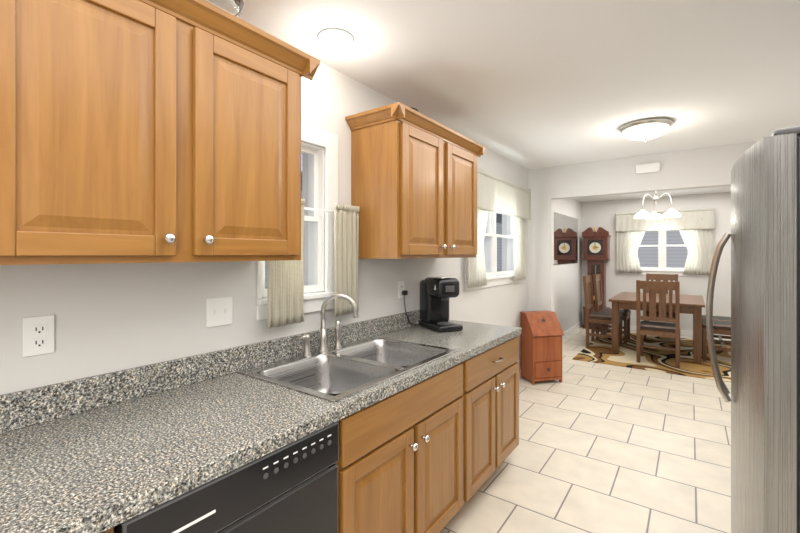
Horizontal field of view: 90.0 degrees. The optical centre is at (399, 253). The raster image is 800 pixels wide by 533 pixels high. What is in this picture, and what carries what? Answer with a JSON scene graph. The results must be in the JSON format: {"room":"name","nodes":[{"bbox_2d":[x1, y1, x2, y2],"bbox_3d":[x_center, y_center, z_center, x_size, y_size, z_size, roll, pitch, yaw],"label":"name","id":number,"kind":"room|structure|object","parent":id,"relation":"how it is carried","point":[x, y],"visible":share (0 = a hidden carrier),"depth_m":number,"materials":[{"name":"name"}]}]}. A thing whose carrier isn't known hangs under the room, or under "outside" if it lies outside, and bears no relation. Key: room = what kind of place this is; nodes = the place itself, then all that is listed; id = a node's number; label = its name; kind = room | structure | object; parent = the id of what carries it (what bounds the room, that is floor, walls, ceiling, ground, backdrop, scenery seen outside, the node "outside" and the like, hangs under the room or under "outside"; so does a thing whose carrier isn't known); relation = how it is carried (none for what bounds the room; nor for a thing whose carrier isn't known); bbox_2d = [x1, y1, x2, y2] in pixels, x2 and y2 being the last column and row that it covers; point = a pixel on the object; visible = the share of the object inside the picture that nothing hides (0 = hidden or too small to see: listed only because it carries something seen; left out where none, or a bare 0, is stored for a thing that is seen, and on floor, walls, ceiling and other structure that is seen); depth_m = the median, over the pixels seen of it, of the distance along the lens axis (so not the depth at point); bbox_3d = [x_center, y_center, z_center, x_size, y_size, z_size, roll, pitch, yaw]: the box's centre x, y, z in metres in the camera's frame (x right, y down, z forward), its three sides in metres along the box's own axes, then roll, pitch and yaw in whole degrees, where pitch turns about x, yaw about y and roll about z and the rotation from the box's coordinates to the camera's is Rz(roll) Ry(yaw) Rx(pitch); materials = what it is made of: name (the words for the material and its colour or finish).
{"room":"kitchen","nodes":[
{"label":"kitchen","id":0,"kind":"room"},
{"bbox_2d":[0,62,581,394],"bbox_3d":[0.623,0.200,3.843,0.330,2.440,10.350,0,0,36],"label":"wall","id":1,"kind":"structure","parent":0,"point":[111,317],"depth_m":1.62,"materials":[{"name":"white paint"}]},
{"bbox_2d":[23,315,54,356],"bbox_3d":[-1.084,0.245,1.202,0.008,0.116,0.072,0,0,36],"label":"electrical outlet","id":2,"kind":"object","parent":1,"relation":"attached to","point":[38,335],"visible":1,"depth_m":1.20,"materials":[{"name":"white plastic"}]},
{"bbox_2d":[0,0,319,264],"bbox_3d":[-0.775,-0.377,1.305,0.386,0.803,1.026,0,0,36],"label":"upper cabinet","id":3,"kind":"object","parent":1,"relation":"attached to","point":[146,131],"visible":1,"depth_m":1.13,"materials":[{"name":"brown wood"}]},
{"bbox_2d":[205,0,243,17],"bbox_3d":[-0.656,-0.821,1.342,0.250,0.085,0.250,0,0,36],"label":"glass bowl","id":4,"kind":"object","parent":3,"relation":"on","point":[234,7],"visible":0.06,"depth_m":1.32,"materials":[{"name":"white"}]},
{"bbox_2d":[206,297,232,327],"bbox_3d":[-0.746,0.240,1.661,0.016,0.116,0.115,0,0,36],"label":"switch plate","id":5,"kind":"object","parent":1,"relation":"attached to","point":[219,311],"visible":1,"depth_m":1.66,"materials":[{"name":"white plastic"}]},
{"bbox_2d":[256,123,337,319],"bbox_3d":[-0.532,-0.177,2.046,0.154,0.955,0.525,0,0,36],"label":"window","id":6,"kind":"structure","parent":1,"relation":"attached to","point":[328,141],"depth_m":2.14,"materials":[{"name":"white wood"}]},
{"bbox_2d":[304,207,333,212],"bbox_3d":[-0.430,-0.225,2.028,0.018,0.018,0.623,0,0,36],"label":"curtain rod","id":7,"kind":"object","parent":6,"relation":"attached to","point":[305,208],"visible":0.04,"depth_m":2.04,"materials":[{"name":"white metal"}]},
{"bbox_2d":[267,199,304,327],"bbox_3d":[-0.529,0.032,1.861,0.025,0.597,0.212,0,0,36],"label":"cafe curtain","id":8,"kind":"object","parent":7,"relation":"hanging from","point":[285,293],"visible":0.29,"depth_m":1.86,"materials":[{"name":"beige fabric"}]},
{"bbox_2d":[334,203,359,316],"bbox_3d":[-0.291,0.032,2.189,0.025,0.597,0.192,0,0,36],"label":"cafe curtain","id":9,"kind":"object","parent":7,"relation":"hanging from","point":[346,234],"visible":0.94,"depth_m":2.17,"materials":[{"name":"beige fabric"}]},
{"bbox_2d":[398,281,403,297],"bbox_3d":[0.009,0.240,2.707,0.008,0.116,0.072,0,0,36],"label":"outlet","id":10,"kind":"object","parent":1,"relation":"attached to","point":[400,287],"visible":0.77,"depth_m":2.70,"materials":[{"name":"white plastic"}]},
{"bbox_2d":[345,102,485,258],"bbox_3d":[0.159,-0.377,2.590,0.386,0.803,1.073,0,0,36],"label":"upper cabinet","id":11,"kind":"object","parent":1,"relation":"attached to","point":[413,183],"visible":1,"depth_m":2.26,"materials":[{"name":"brown wood"}]},
{"bbox_2d":[464,211,520,290],"bbox_3d":[0.939,-0.182,4.071,0.154,1.005,1.420,0,0,36],"label":"kitchen window","id":12,"kind":"structure","parent":1,"relation":"in","point":[490,245],"depth_m":4.06,"materials":[{"name":"white wood"}]},
{"bbox_2d":[554,212,577,264],"bbox_3d":[2.787,-0.245,6.782,0.013,0.830,1.950,0,0,36],"label":"mirror","id":13,"kind":"object","parent":1,"relation":"attached to","point":[565,239],"visible":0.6,"depth_m":6.82,"materials":[{"name":"grey mirror"}]},
{"bbox_2d":[562,321,581,338],"bbox_3d":[2.553,1.370,6.452,0.021,0.100,3.556,0,0,36],"label":"baseboard","id":14,"kind":"structure","parent":1,"relation":"attached to","point":[577,326],"depth_m":7.22,"materials":[{"name":"white wood"}]},
{"bbox_2d":[239,0,799,201],"bbox_3d":[1.863,-1.050,2.973,3.500,0.060,10.400,0,0,36],"label":"ceiling","id":15,"kind":"structure","parent":0,"point":[531,84],"depth_m":2.16,"materials":[{"name":"white paint"}]},
{"bbox_2d":[318,28,353,47],"bbox_3d":[-0.303,-1.016,1.889,0.170,0.005,0.170,0,0,36],"label":"recessed light","id":16,"kind":"object","parent":15,"relation":"in","point":[334,38],"visible":1,"depth_m":1.88,"materials":[{"name":"white glass"}]},
{"bbox_2d":[619,118,672,141],"bbox_3d":[1.940,-0.954,3.164,0.360,0.131,0.360,0,0,36],"label":"flush ceiling light","id":17,"kind":"object","parent":15,"relation":"attached to","point":[645,130],"visible":0.98,"depth_m":3.06,"materials":[{"name":"white glass"}]},
{"bbox_2d":[634,192,680,219],"bbox_3d":[3.869,-0.779,6.009,0.590,0.479,0.574,0,0,36],"label":"dining pendant light","id":18,"kind":"object","parent":15,"relation":"hanging from","point":[655,215],"visible":0.92,"depth_m":5.94,"materials":[{"name":"white glass"}]},
{"bbox_2d":[439,327,730,532],"bbox_3d":[1.863,1.450,2.973,3.500,0.060,10.400,0,0,36],"label":"floor","id":19,"kind":"structure","parent":0,"point":[602,448],"depth_m":2.76,"materials":[{"name":"tile"}]},
{"bbox_2d":[102,527,112,532],"bbox_3d":[-1.068,0.983,0.635,0.656,0.875,0.870,0,0,36],"label":"base cabinet","id":20,"kind":"object","parent":19,"relation":"on","point":[110,530],"visible":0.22,"depth_m":0.82,"materials":[{"name":"brown wood"}]},
{"bbox_2d":[113,421,338,532],"bbox_3d":[-0.633,0.984,1.251,0.624,0.863,0.630,0,0,36],"label":"dishwasher","id":21,"kind":"object","parent":19,"relation":"on","point":[292,487],"visible":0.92,"depth_m":1.10,"materials":[{"name":"grey metal"}]},
{"bbox_2d":[335,363,462,532],"bbox_3d":[-0.168,0.983,1.873,0.656,0.875,0.915,0,0,36],"label":"base cabinet","id":22,"kind":"object","parent":19,"relation":"on","point":[399,463],"visible":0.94,"depth_m":1.65,"materials":[{"name":"brown wood"}]},
{"bbox_2d":[0,309,520,532],"bbox_3d":[-0.386,0.475,1.617,0.650,0.150,3.262,0,0,36],"label":"countertop","id":23,"kind":"structure","parent":22,"relation":"on","point":[101,453],"depth_m":1.18,"materials":[{"name":"stone"}]},
{"bbox_2d":[301,293,357,356],"bbox_3d":[-0.351,0.349,1.987,0.172,0.299,0.278,0,0,36],"label":"faucet","id":24,"kind":"object","parent":23,"relation":"on","point":[323,344],"visible":1,"depth_m":2.02,"materials":[{"name":"silver metal"}]},
{"bbox_2d":[237,336,457,401],"bbox_3d":[-0.197,0.596,1.892,0.586,0.197,0.894,0,0,36],"label":"double sink","id":25,"kind":"object","parent":23,"relation":"in","point":[347,369],"visible":0.62,"depth_m":1.91,"materials":[{"name":"metal"}]},
{"bbox_2d":[402,276,462,332],"bbox_3d":[0.256,0.325,2.714,0.359,0.359,0.332,0,0,36],"label":"coffee maker","id":26,"kind":"object","parent":23,"relation":"on","point":[436,293],"visible":1,"depth_m":2.69,"materials":[{"name":"plastic"},{"name":"glass"}]},
{"bbox_2d":[461,336,518,503],"bbox_3d":[0.344,0.983,2.579,0.656,0.875,0.821,0,0,36],"label":"base cabinet","id":27,"kind":"object","parent":19,"relation":"on","point":[490,395],"visible":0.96,"depth_m":2.32,"materials":[{"name":"brown wood"}]},
{"bbox_2d":[520,311,563,384],"bbox_3d":[1.591,1.040,4.487,0.376,0.760,0.291,0,0,-14],"label":"bin","id":28,"kind":"object","parent":19,"relation":"on","point":[542,333],"visible":1,"depth_m":4.40,"materials":[{"name":"red wood"}]},
{"bbox_2d":[582,227,610,328],"bbox_3d":[3.731,0.450,7.602,0.460,1.940,0.274,0,0,36],"label":"grandfather clock","id":29,"kind":"object","parent":19,"relation":"on","point":[596,250],"visible":0.73,"depth_m":7.52,"materials":[{"name":"brown wood"}]},
{"bbox_2d":[573,333,730,382],"bbox_3d":[3.882,1.415,5.795,2.050,0.010,2.500,0,0,36],"label":"dining rug","id":30,"kind":"object","parent":19,"relation":"on","point":[652,359],"visible":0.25,"depth_m":5.45,"materials":[{"name":"multicoloured carpet"}]},
{"bbox_2d":[583,275,622,345],"bbox_3d":[3.145,0.874,6.194,0.497,1.070,0.460,0,0,36],"label":"chair","id":31,"kind":"object","parent":30,"relation":"on","point":[593,317],"visible":0.81,"depth_m":6.13,"materials":[{"name":"brown wood"}]},
{"bbox_2d":[593,274,630,343],"bbox_3d":[3.491,0.874,6.586,0.497,1.070,0.460,0,0,36],"label":"chair","id":32,"kind":"object","parent":30,"relation":"on","point":[599,297],"visible":0.79,"depth_m":6.54,"materials":[{"name":"brown wood"}]},
{"bbox_2d":[609,292,704,363],"bbox_3d":[3.844,1.027,5.971,1.100,0.764,1.420,0,0,36],"label":"dining table","id":33,"kind":"object","parent":30,"relation":"on","point":[692,304],"visible":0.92,"depth_m":5.55,"materials":[{"name":"brown wood"}]},
{"bbox_2d":[636,280,679,367],"bbox_3d":[3.383,0.874,5.235,0.460,1.070,0.497,0,0,36],"label":"chair","id":34,"kind":"object","parent":30,"relation":"on","point":[660,328],"visible":1,"depth_m":5.08,"materials":[{"name":"brown wood"}]},
{"bbox_2d":[644,273,677,341],"bbox_3d":[4.365,0.874,6.688,0.460,1.070,0.497,0,0,36],"label":"chair","id":35,"kind":"object","parent":30,"relation":"on","point":[664,277],"visible":0.17,"depth_m":6.81,"materials":[{"name":"brown wood"}]},
{"bbox_2d":[702,320,730,360],"bbox_3d":[4.329,0.874,5.334,0.497,1.070,0.460,0,0,36],"label":"chair","id":36,"kind":"object","parent":30,"relation":"on","point":[722,327],"visible":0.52,"depth_m":5.26,"materials":[{"name":"brown wood"}]},
{"bbox_2d":[702,315,730,341],"bbox_3d":[4.646,0.874,5.771,0.497,1.070,0.460,0,0,36],"label":"chair","id":37,"kind":"object","parent":30,"relation":"on","point":[720,318],"visible":0.08,"depth_m":5.75,"materials":[{"name":"brown wood"}]},
{"bbox_2d":[706,126,799,532],"bbox_3d":[1.602,0.527,1.345,0.910,1.785,0.915,0,0,36],"label":"refrigerator","id":38,"kind":"object","parent":19,"relation":"on","point":[764,235],"visible":1,"depth_m":1.17,"materials":[{"name":"metal"}]},
{"bbox_2d":[528,141,757,311],"bbox_3d":[2.755,0.200,4.030,3.200,2.440,0.120,0,0,36],"label":"wall","id":39,"kind":"structure","parent":0,"point":[707,167],"depth_m":4.38,"materials":[{"name":"white paint"}]},
{"bbox_2d":[635,162,660,173],"bbox_3d":[2.534,-0.880,4.092,0.220,0.100,0.036,0,0,36],"label":"door chime","id":40,"kind":"object","parent":39,"relation":"attached to","point":[647,167],"visible":0.98,"depth_m":4.08,"materials":[{"name":"white plastic"}]},
{"bbox_2d":[582,192,730,330],"bbox_3d":[4.948,0.200,7.048,3.200,2.440,0.220,0,0,36],"label":"wall","id":41,"kind":"structure","parent":0,"point":[597,214],"depth_m":6.96,"materials":[{"name":"white paint"}]},
{"bbox_2d":[622,231,706,276],"bbox_3d":[4.693,-0.138,7.157,1.310,1.035,0.164,0,0,36],"label":"dining window","id":42,"kind":"structure","parent":41,"relation":"in","point":[661,268],"depth_m":7.12,"materials":[{"name":"white wood"}]},
{"bbox_2d":[610,324,730,340],"bbox_3d":[4.821,1.370,6.990,3.000,0.100,0.018,0,0,36],"label":"baseboard","id":43,"kind":"structure","parent":41,"relation":"attached to","point":[632,328],"depth_m":6.91,"materials":[{"name":"white wood"}]},
{"label":"outside","id":44,"kind":"structure","parent":0,"visible":0},
{"bbox_2d":[265,153,501,288],"bbox_3d":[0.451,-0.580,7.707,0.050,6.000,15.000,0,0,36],"label":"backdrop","id":45,"kind":"structure","parent":44,"point":[499,240],"depth_m":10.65,"materials":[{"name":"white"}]},
{"bbox_2d":[638,230,687,267],"bbox_3d":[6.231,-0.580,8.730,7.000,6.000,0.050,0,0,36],"label":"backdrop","id":46,"kind":"structure","parent":44,"point":[676,256],"depth_m":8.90,"materials":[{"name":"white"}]},
{"bbox_3d":[4.616,-0.710,7.051,1.458,0.018,0.018,0,0,36],"label":"curtain rod","id":47,"kind":"object","parent":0,"visible":0},
{"bbox_2d":[616,231,644,272],"bbox_3d":[4.259,-0.170,7.343,0.521,1.040,0.023,0,0,36],"label":"curtain","id":48,"kind":"object","parent":47,"relation":"hanging from","point":[627,247],"visible":0.81,"depth_m":7.38,"materials":[{"name":"fabric"}]},
{"bbox_2d":[615,208,714,231],"bbox_3d":[4.603,-0.585,7.034,1.461,0.350,0.033,0,0,36],"label":"curtain valance","id":49,"kind":"object","parent":47,"relation":"hanging from","point":[696,219],"visible":0.88,"depth_m":6.96,"materials":[{"name":"fabric"}]},
{"bbox_2d":[679,229,713,274],"bbox_3d":[5.004,-0.170,6.802,0.521,1.040,0.023,0,0,36],"label":"curtain","id":50,"kind":"object","parent":47,"relation":"hanging from","point":[699,244],"visible":0.71,"depth_m":6.76,"materials":[{"name":"fabric"}]},
{"bbox_3d":[1.034,-0.690,3.989,0.018,0.018,1.508,0,0,36],"label":"curtain rod","id":51,"kind":"object","parent":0,"visible":0},
{"bbox_2d":[468,209,487,287],"bbox_3d":[0.719,-0.190,3.600,0.023,0.960,0.491,0,0,36],"label":"curtain","id":52,"kind":"object","parent":51,"relation":"hanging from","point":[476,272],"visible":0.44,"depth_m":3.59,"materials":[{"name":"fabric"}]},
{"bbox_2d":[477,168,530,219],"bbox_3d":[1.052,-0.565,3.976,0.033,0.350,1.511,0,0,36],"label":"curtain valance","id":53,"kind":"object","parent":51,"relation":"hanging from","point":[495,194],"visible":0.96,"depth_m":3.87,"materials":[{"name":"fabric"}]},
{"bbox_2d":[512,216,525,280],"bbox_3d":[1.307,-0.190,4.409,0.023,0.960,0.491,0,0,36],"label":"curtain","id":54,"kind":"object","parent":51,"relation":"hanging from","point":[519,224],"visible":0.75,"depth_m":4.44,"materials":[{"name":"fabric"}]}
]}

